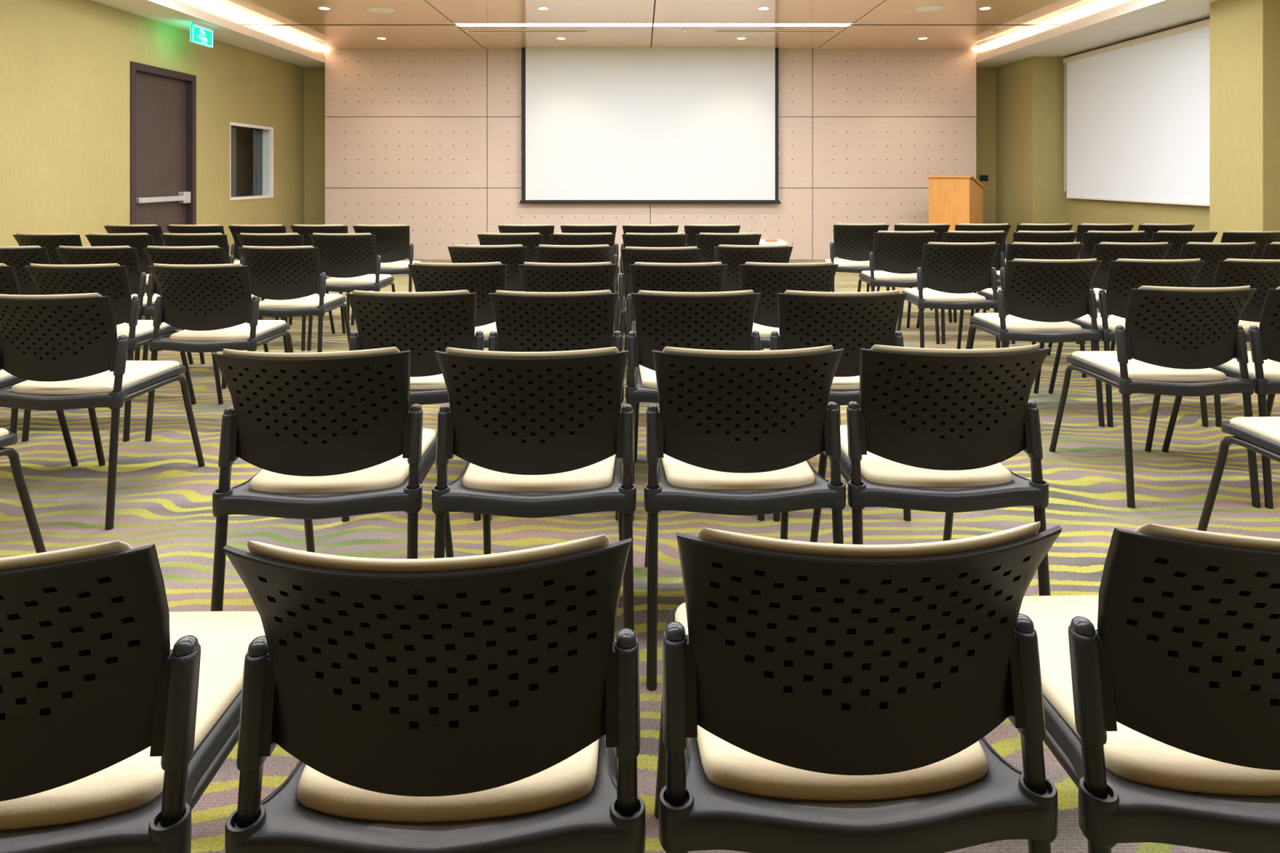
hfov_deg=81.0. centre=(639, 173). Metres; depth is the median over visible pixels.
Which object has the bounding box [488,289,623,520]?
chair
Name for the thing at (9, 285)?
chair
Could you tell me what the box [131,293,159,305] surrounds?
seat cushion
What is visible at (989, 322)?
seat cushion
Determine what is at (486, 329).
seat cushion
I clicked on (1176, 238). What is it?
chair
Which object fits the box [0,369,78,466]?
chair
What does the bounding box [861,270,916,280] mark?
seat cushion
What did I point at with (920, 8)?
grille
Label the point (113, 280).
chair
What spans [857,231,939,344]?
chair
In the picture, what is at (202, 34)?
exit sign
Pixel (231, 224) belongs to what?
cushion
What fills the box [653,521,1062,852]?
chair
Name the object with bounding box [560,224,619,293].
chair
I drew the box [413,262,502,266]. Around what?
cushion
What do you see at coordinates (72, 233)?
cushion
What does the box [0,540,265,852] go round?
chair
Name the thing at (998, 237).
chair
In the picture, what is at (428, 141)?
wall
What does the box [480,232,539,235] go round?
cushion
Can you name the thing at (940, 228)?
chair
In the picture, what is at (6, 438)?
chair
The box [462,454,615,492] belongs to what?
seat cushion
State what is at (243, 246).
cushion
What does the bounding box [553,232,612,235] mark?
cushion
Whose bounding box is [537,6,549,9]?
recessed light
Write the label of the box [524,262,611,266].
cushion
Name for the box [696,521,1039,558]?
cushion
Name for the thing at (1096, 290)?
seat cushion
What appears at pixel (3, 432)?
seat cushion
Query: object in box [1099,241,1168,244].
cushion
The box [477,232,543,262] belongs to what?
chair
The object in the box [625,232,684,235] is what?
cushion
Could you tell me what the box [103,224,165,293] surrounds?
chair
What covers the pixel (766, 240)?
case
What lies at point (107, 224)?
cushion
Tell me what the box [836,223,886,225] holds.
cushion
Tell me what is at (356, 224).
cushion
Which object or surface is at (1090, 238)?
chair
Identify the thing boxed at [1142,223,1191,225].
cushion
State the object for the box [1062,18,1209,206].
projection screen
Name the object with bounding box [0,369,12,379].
seat cushion
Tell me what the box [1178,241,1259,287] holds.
chair
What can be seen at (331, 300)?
seat cushion
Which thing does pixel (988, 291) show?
seat cushion
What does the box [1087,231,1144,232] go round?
cushion
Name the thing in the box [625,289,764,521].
chair
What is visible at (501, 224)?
cushion
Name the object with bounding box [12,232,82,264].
chair
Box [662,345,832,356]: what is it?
cushion
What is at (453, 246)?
cushion
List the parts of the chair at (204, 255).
leg, post, backrest, seat frame, leg, leg, leg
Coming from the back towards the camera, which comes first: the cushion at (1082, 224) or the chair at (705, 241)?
the cushion at (1082, 224)
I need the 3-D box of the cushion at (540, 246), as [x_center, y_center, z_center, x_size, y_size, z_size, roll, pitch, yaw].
[-0.386,0.543,4.391,0.415,0.261,0.146,0,0,-1]
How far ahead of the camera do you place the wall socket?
11.29 m
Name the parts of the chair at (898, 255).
leg, post, seat frame, backrest, leg, leg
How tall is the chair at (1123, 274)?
0.826 m
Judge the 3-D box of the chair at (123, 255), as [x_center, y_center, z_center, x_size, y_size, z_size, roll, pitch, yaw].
[-3.131,0.825,4.562,0.500,0.826,0.646,0,0,1]
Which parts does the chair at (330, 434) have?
leg, post, leg, backrest, seat frame, leg, post, leg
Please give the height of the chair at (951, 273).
0.826 m
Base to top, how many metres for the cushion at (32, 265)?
0.261 m
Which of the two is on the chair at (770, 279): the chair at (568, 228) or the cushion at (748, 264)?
the cushion at (748, 264)
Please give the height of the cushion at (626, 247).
0.261 m
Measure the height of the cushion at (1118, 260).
0.261 m
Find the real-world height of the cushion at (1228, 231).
0.261 m
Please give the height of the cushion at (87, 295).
0.261 m
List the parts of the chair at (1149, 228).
backrest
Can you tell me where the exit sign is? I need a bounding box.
[190,22,213,47]
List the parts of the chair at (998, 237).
leg, leg, leg, backrest, seat frame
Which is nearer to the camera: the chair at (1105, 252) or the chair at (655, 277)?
the chair at (655, 277)
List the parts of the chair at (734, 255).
backrest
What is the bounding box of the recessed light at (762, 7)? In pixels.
[757,6,769,9]
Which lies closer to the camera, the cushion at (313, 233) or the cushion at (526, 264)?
the cushion at (526, 264)
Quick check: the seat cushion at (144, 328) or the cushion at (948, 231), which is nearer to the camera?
the seat cushion at (144, 328)
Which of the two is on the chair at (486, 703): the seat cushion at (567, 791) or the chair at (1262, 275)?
the seat cushion at (567, 791)
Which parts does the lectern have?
panel, panel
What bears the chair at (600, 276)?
on the floor
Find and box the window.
[230,121,273,199]
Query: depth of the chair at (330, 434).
1.81 m
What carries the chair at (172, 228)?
on the floor
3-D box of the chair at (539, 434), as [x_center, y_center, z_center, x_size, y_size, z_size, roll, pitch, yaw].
[-0.261,0.825,2.047,0.500,0.826,0.646,0,0,-1]
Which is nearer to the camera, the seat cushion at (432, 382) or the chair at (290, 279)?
the seat cushion at (432, 382)
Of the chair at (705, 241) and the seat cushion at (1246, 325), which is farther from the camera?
the chair at (705, 241)
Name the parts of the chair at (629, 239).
leg, leg, backrest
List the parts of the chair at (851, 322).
leg, backrest, seat frame, leg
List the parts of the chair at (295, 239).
backrest, leg, leg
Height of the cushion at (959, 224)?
0.261 m
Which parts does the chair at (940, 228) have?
backrest, leg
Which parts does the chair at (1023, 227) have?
backrest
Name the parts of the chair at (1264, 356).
leg, seat frame, post, leg, backrest, leg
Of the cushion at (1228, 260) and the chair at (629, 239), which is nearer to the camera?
the cushion at (1228, 260)
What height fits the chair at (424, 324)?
0.826 m
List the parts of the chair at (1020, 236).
backrest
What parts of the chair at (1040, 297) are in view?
leg, post, leg, seat frame, leg, backrest, post, leg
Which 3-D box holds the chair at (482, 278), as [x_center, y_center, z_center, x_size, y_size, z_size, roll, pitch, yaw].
[-0.860,0.825,3.770,0.500,0.826,0.646,0,0,-1]
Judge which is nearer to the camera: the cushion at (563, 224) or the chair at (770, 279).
the chair at (770, 279)
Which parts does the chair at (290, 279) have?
backrest, leg, seat frame, leg, post, leg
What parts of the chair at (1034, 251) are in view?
leg, seat frame, backrest, leg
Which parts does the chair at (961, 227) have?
leg, backrest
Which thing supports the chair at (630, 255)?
on the floor
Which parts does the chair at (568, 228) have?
backrest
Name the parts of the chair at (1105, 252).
leg, leg, seat frame, leg, backrest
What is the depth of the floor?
2.74 m
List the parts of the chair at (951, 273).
leg, post, leg, seat frame, leg, backrest, post, leg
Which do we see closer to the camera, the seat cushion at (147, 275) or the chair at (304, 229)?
the seat cushion at (147, 275)
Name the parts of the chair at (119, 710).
backrest, seat frame, post, leg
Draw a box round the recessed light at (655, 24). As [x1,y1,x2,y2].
[653,23,850,26]
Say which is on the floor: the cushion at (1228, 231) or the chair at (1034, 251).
the chair at (1034, 251)
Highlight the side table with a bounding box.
[759,239,787,244]
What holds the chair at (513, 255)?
on the floor
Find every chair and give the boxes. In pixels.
[0,245,50,294]
[0,263,20,433]
[0,293,204,529]
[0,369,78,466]
[0,427,46,553]
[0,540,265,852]
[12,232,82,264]
[21,263,196,441]
[54,245,193,364]
[84,232,154,319]
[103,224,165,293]
[142,245,268,388]
[144,263,293,441]
[158,232,263,351]
[165,224,239,263]
[210,346,453,611]
[222,533,645,852]
[228,224,287,323]
[235,232,335,351]
[237,245,351,352]
[288,224,368,325]
[306,232,395,351]
[342,289,484,521]
[351,224,420,325]
[408,262,507,410]
[431,346,636,631]
[447,244,527,291]
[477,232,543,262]
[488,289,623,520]
[497,224,554,244]
[518,262,620,334]
[533,244,616,293]
[549,232,618,293]
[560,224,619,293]
[618,246,702,365]
[620,232,688,350]
[621,224,679,248]
[624,262,727,404]
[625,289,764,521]
[644,345,845,690]
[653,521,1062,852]
[684,224,740,247]
[695,232,763,349]
[713,244,793,350]
[739,262,840,425]
[769,289,911,521]
[809,343,1050,595]
[823,223,889,292]
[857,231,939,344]
[876,223,951,322]
[896,241,1000,349]
[915,231,1009,344]
[929,223,1011,322]
[965,258,1104,426]
[970,241,1086,377]
[982,231,1079,344]
[986,223,1073,310]
[1019,523,1279,852]
[1047,241,1172,355]
[1048,258,1208,426]
[1048,285,1261,508]
[1075,223,1134,288]
[1077,231,1147,343]
[1097,223,1195,310]
[1151,231,1217,259]
[1161,286,1279,508]
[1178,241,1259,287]
[1196,416,1279,531]
[1213,258,1279,426]
[1220,231,1279,259]
[1261,241,1279,259]
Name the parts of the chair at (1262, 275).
leg, backrest, seat frame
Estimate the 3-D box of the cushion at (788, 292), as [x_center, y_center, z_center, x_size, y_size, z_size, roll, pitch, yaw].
[0.721,0.543,2.681,0.415,0.261,0.146,0,0,0]
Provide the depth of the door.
8.02 m
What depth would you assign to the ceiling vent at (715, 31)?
9.48 m
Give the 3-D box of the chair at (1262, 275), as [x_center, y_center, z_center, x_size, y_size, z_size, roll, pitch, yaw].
[3.058,0.825,3.912,0.500,0.826,0.646,0,0,-1]
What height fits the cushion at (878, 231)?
0.261 m
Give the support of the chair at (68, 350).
on the floor
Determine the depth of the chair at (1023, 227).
6.19 m
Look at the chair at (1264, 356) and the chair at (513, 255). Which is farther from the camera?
the chair at (513, 255)
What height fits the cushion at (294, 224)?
0.261 m
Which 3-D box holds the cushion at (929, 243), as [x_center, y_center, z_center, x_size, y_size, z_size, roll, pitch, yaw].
[1.948,0.543,4.551,0.415,0.261,0.146,0,0,0]
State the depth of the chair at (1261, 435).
2.30 m
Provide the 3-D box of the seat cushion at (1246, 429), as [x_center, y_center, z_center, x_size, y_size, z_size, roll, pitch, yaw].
[2.043,0.775,2.163,0.397,0.042,0.438,0,0,-1]
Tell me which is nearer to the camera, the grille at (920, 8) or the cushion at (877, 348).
the cushion at (877, 348)
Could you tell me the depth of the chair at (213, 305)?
3.48 m
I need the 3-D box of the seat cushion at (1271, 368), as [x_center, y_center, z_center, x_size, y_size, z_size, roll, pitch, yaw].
[2.554,0.775,3.037,0.397,0.042,0.438,0,0,-1]
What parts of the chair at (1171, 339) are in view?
leg, post, leg, leg, seat frame, backrest, post, leg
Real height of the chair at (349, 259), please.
0.826 m
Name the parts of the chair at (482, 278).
backrest, seat frame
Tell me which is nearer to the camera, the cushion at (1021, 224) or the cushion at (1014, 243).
the cushion at (1014, 243)
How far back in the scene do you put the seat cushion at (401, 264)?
6.22 m
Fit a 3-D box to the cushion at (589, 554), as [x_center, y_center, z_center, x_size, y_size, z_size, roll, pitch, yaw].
[-0.242,0.543,0.871,0.415,0.261,0.146,0,0,-2]
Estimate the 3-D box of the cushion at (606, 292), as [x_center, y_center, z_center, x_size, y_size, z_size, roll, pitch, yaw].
[-0.308,0.543,2.681,0.415,0.261,0.146,0,0,-1]
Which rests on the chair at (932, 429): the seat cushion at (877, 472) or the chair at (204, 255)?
the seat cushion at (877, 472)
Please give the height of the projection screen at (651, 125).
2.304 m
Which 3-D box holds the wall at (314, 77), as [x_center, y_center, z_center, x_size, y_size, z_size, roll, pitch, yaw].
[0.395,-0.365,11.350,11.310,3.200,0.100,0,0,0]
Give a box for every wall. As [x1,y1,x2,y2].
[0,0,304,260]
[304,53,995,224]
[324,48,976,259]
[995,0,1279,244]
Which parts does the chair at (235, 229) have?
backrest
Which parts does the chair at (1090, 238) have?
backrest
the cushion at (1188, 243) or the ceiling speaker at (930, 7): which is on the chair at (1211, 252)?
the cushion at (1188, 243)
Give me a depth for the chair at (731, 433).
1.83 m
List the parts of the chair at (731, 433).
leg, leg, post, seat frame, backrest, leg, post, leg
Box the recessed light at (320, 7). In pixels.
[318,6,330,9]
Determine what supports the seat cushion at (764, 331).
on the chair at (770, 279)
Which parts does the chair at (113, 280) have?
leg, backrest, leg, post, seat frame, leg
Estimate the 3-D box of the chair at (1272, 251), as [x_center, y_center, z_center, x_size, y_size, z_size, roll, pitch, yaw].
[4.024,0.825,4.792,0.500,0.826,0.646,0,0,0]
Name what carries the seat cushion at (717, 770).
on the chair at (817, 697)
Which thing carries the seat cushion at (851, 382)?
on the chair at (851, 322)
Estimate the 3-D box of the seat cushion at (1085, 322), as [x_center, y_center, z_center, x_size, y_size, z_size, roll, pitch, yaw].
[2.528,0.775,3.922,0.397,0.042,0.438,0,0,-1]
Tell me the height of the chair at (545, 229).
0.826 m
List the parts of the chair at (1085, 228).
backrest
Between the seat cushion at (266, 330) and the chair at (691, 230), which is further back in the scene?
the chair at (691, 230)
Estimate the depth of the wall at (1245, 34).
7.00 m
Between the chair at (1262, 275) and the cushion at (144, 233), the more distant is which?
the cushion at (144, 233)
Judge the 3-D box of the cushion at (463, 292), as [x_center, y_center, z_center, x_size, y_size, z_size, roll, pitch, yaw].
[-0.815,0.543,2.681,0.415,0.261,0.146,0,0,-1]
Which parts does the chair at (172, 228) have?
backrest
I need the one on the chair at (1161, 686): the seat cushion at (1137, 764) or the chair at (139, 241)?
the seat cushion at (1137, 764)
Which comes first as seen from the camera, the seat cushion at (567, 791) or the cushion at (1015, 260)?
the seat cushion at (567, 791)
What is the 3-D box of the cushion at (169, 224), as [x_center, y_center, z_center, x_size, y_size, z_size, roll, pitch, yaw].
[-3.631,0.543,6.121,0.415,0.261,0.146,0,0,0]
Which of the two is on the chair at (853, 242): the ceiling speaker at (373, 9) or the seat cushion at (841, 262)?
the seat cushion at (841, 262)
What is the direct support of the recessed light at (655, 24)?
in the ceiling
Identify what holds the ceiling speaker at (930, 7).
attached to the ceiling
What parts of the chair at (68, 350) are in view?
backrest, seat frame, leg, leg, post, leg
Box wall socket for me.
[979,175,987,181]
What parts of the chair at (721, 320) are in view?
post, leg, leg, seat frame, backrest, leg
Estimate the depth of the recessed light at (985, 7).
8.15 m
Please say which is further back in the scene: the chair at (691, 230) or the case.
the case
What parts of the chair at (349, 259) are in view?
leg, leg, backrest, seat frame, post, leg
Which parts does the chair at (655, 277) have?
leg, post, seat frame, backrest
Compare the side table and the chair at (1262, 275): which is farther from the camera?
the side table
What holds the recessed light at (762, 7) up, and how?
in the ceiling
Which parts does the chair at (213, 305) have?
leg, post, backrest, leg, seat frame, post, leg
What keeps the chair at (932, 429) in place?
on the floor
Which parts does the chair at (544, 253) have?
backrest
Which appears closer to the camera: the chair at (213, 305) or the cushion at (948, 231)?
the chair at (213, 305)
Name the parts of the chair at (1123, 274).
leg, seat frame, post, leg, backrest, leg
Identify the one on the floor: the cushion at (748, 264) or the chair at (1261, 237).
the chair at (1261, 237)
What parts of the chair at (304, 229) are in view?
leg, backrest, leg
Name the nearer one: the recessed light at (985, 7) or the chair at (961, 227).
the chair at (961, 227)
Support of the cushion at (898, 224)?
on the chair at (940, 228)
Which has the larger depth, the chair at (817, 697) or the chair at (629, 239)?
the chair at (629, 239)
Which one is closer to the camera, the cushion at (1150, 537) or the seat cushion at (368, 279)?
the cushion at (1150, 537)
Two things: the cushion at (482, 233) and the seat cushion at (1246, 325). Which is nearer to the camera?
the seat cushion at (1246, 325)
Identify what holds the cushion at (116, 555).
on the chair at (119, 710)
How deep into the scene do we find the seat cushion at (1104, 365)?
2.92 m
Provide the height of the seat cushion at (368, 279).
0.042 m
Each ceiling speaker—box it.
[365,6,395,13]
[914,4,944,11]
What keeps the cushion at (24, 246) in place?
on the chair at (19, 257)
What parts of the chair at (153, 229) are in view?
backrest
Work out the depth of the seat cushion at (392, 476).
1.86 m
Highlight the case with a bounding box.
[764,239,777,241]
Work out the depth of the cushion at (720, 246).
4.33 m
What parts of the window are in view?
pane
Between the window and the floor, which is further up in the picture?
the window
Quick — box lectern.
[925,176,986,231]
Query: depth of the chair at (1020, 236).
5.41 m
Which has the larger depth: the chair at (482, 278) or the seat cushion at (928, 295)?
the seat cushion at (928, 295)
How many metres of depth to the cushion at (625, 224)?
6.09 m
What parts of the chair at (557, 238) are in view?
backrest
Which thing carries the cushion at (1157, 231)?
on the chair at (1176, 238)
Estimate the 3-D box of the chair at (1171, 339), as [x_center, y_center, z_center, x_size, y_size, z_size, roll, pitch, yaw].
[2.050,0.825,3.027,0.500,0.826,0.646,0,0,0]
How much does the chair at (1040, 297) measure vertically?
0.826 m
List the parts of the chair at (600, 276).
backrest, post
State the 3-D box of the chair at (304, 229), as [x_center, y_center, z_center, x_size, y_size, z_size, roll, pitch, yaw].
[-2.618,0.825,6.362,0.500,0.826,0.646,0,0,0]
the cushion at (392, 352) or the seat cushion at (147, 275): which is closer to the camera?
the cushion at (392, 352)
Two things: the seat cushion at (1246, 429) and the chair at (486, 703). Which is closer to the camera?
the chair at (486, 703)
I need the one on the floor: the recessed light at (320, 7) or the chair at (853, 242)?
the chair at (853, 242)
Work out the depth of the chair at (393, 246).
6.13 m
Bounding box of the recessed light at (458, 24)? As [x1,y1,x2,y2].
[455,23,652,26]
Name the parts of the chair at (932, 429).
leg, post, leg, seat frame, leg, backrest, post, leg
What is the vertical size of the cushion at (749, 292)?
0.261 m
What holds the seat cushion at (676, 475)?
on the chair at (731, 433)
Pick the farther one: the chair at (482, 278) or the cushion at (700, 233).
the cushion at (700, 233)
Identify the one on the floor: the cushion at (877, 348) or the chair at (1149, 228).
the chair at (1149, 228)
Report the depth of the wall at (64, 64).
7.06 m
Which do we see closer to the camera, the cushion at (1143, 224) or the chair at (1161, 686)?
the chair at (1161, 686)
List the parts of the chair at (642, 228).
backrest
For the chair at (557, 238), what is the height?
0.826 m
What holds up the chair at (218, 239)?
on the floor
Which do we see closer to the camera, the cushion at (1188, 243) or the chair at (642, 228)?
the cushion at (1188, 243)
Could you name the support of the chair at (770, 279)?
on the floor
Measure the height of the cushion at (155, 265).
0.261 m
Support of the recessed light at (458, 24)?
in the ceiling
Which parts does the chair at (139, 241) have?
backrest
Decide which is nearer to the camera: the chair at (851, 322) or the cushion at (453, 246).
the chair at (851, 322)
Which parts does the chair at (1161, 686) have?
leg, post, leg, seat frame, backrest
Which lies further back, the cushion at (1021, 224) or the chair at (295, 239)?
the cushion at (1021, 224)
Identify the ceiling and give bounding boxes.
[174,0,1132,53]
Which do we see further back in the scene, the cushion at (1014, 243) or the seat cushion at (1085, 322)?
the cushion at (1014, 243)
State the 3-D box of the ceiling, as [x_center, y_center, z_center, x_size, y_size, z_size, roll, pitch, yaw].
[0.400,-1.810,3.450,11.400,0.020,16.100,0,0,0]
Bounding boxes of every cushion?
[0,245,40,248]
[0,293,102,298]
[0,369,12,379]
[0,427,8,436]
[0,540,133,571]
[11,360,179,394]
[16,232,75,235]
[30,263,119,267]
[58,245,130,248]
[88,232,148,235]
[106,224,157,226]
[116,320,169,338]
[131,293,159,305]
[146,245,219,248]
[146,274,149,284]
[153,263,242,267]
[163,232,222,235]
[168,224,219,226]
[169,320,285,341]
[222,346,399,358]
[231,224,282,226]
[240,232,298,235]
[242,245,314,248]
[247,533,609,573]
[248,428,435,493]
[258,293,342,308]
[293,224,344,226]
[297,738,599,822]
[312,232,371,235]
[325,274,391,284]
[352,289,469,295]
[355,224,406,226]
[380,260,420,268]
[409,373,446,389]
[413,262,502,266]
[445,346,617,357]
[452,244,522,247]
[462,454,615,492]
[474,321,497,337]
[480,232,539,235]
[495,289,611,295]
[501,224,551,226]
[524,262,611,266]
[538,244,608,247]
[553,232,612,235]
[563,224,613,226]
[624,246,697,249]
[625,224,675,226]
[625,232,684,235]
[634,262,721,266]
[637,289,753,295]
[639,364,657,388]
[661,453,814,490]
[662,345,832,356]
[675,602,987,801]
[687,224,737,226]
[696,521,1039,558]
[699,232,757,235]
[718,244,788,247]
[744,262,832,266]
[751,322,779,337]
[784,289,899,295]
[825,258,869,266]
[830,375,859,389]
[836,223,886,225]
[840,425,1013,488]
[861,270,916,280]
[871,343,1039,354]
[877,231,934,232]
[897,223,946,225]
[904,288,986,301]
[927,241,995,244]
[947,231,1004,232]
[958,223,1008,225]
[973,312,1081,332]
[980,288,1000,294]
[1012,241,1079,244]
[1012,258,1096,262]
[1017,231,1074,232]
[1019,595,1279,796]
[1020,223,1070,225]
[1071,351,1226,381]
[1076,312,1125,330]
[1080,223,1131,225]
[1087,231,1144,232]
[1093,288,1106,300]
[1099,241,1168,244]
[1115,258,1200,262]
[1134,523,1279,551]
[1138,285,1250,291]
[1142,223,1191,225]
[1156,231,1214,232]
[1186,241,1255,244]
[1221,351,1279,380]
[1224,258,1279,262]
[1226,231,1279,232]
[1229,416,1279,442]
[1238,320,1259,331]
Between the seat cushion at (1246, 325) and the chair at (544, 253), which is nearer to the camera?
the seat cushion at (1246, 325)
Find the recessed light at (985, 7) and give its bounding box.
[978,6,991,9]
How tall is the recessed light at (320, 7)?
0.006 m
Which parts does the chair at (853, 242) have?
leg, seat frame, backrest, leg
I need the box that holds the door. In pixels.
[129,61,196,292]
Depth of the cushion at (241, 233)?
5.18 m
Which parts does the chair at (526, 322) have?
backrest, leg, seat frame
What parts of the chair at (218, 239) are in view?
backrest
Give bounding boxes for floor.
[0,259,1279,852]
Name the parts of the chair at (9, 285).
backrest, leg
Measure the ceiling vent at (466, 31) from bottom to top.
0.006 m
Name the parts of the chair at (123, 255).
backrest, leg, post, seat frame, leg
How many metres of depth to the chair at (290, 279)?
4.33 m
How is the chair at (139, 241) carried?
on the floor
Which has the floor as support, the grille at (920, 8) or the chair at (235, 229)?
the chair at (235, 229)
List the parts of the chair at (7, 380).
seat frame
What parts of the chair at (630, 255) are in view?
leg, post, seat frame, leg, backrest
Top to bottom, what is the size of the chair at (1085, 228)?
0.826 m
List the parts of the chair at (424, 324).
leg, backrest, seat frame, leg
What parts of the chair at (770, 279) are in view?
seat frame, backrest, leg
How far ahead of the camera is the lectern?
9.70 m
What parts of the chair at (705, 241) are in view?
backrest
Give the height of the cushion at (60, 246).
0.261 m
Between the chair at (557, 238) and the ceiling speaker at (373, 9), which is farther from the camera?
the ceiling speaker at (373, 9)
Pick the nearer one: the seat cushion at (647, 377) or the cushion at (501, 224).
the seat cushion at (647, 377)
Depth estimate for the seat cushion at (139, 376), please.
2.76 m
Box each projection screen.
[518,46,781,204]
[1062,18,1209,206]
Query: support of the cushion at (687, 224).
on the chair at (691, 230)
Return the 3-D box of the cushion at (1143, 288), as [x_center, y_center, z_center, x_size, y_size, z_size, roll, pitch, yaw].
[2.052,0.543,2.786,0.415,0.261,0.146,0,0,0]
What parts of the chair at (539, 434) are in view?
leg, post, leg, backrest, seat frame, leg, post, leg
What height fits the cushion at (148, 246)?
0.261 m
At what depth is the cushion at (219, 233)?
5.18 m
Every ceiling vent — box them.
[464,30,588,32]
[713,30,838,32]
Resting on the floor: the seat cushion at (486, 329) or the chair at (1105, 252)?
the chair at (1105, 252)
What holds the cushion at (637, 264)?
on the chair at (655, 277)
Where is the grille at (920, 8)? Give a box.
[915,5,942,11]
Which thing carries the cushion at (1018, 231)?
on the chair at (1020, 236)
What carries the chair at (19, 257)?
on the floor
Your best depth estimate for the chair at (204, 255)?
4.30 m
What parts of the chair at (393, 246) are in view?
leg, backrest, seat frame, leg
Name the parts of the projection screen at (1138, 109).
pull chain, rail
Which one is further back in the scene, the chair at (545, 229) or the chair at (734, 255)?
the chair at (545, 229)
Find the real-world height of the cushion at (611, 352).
0.261 m

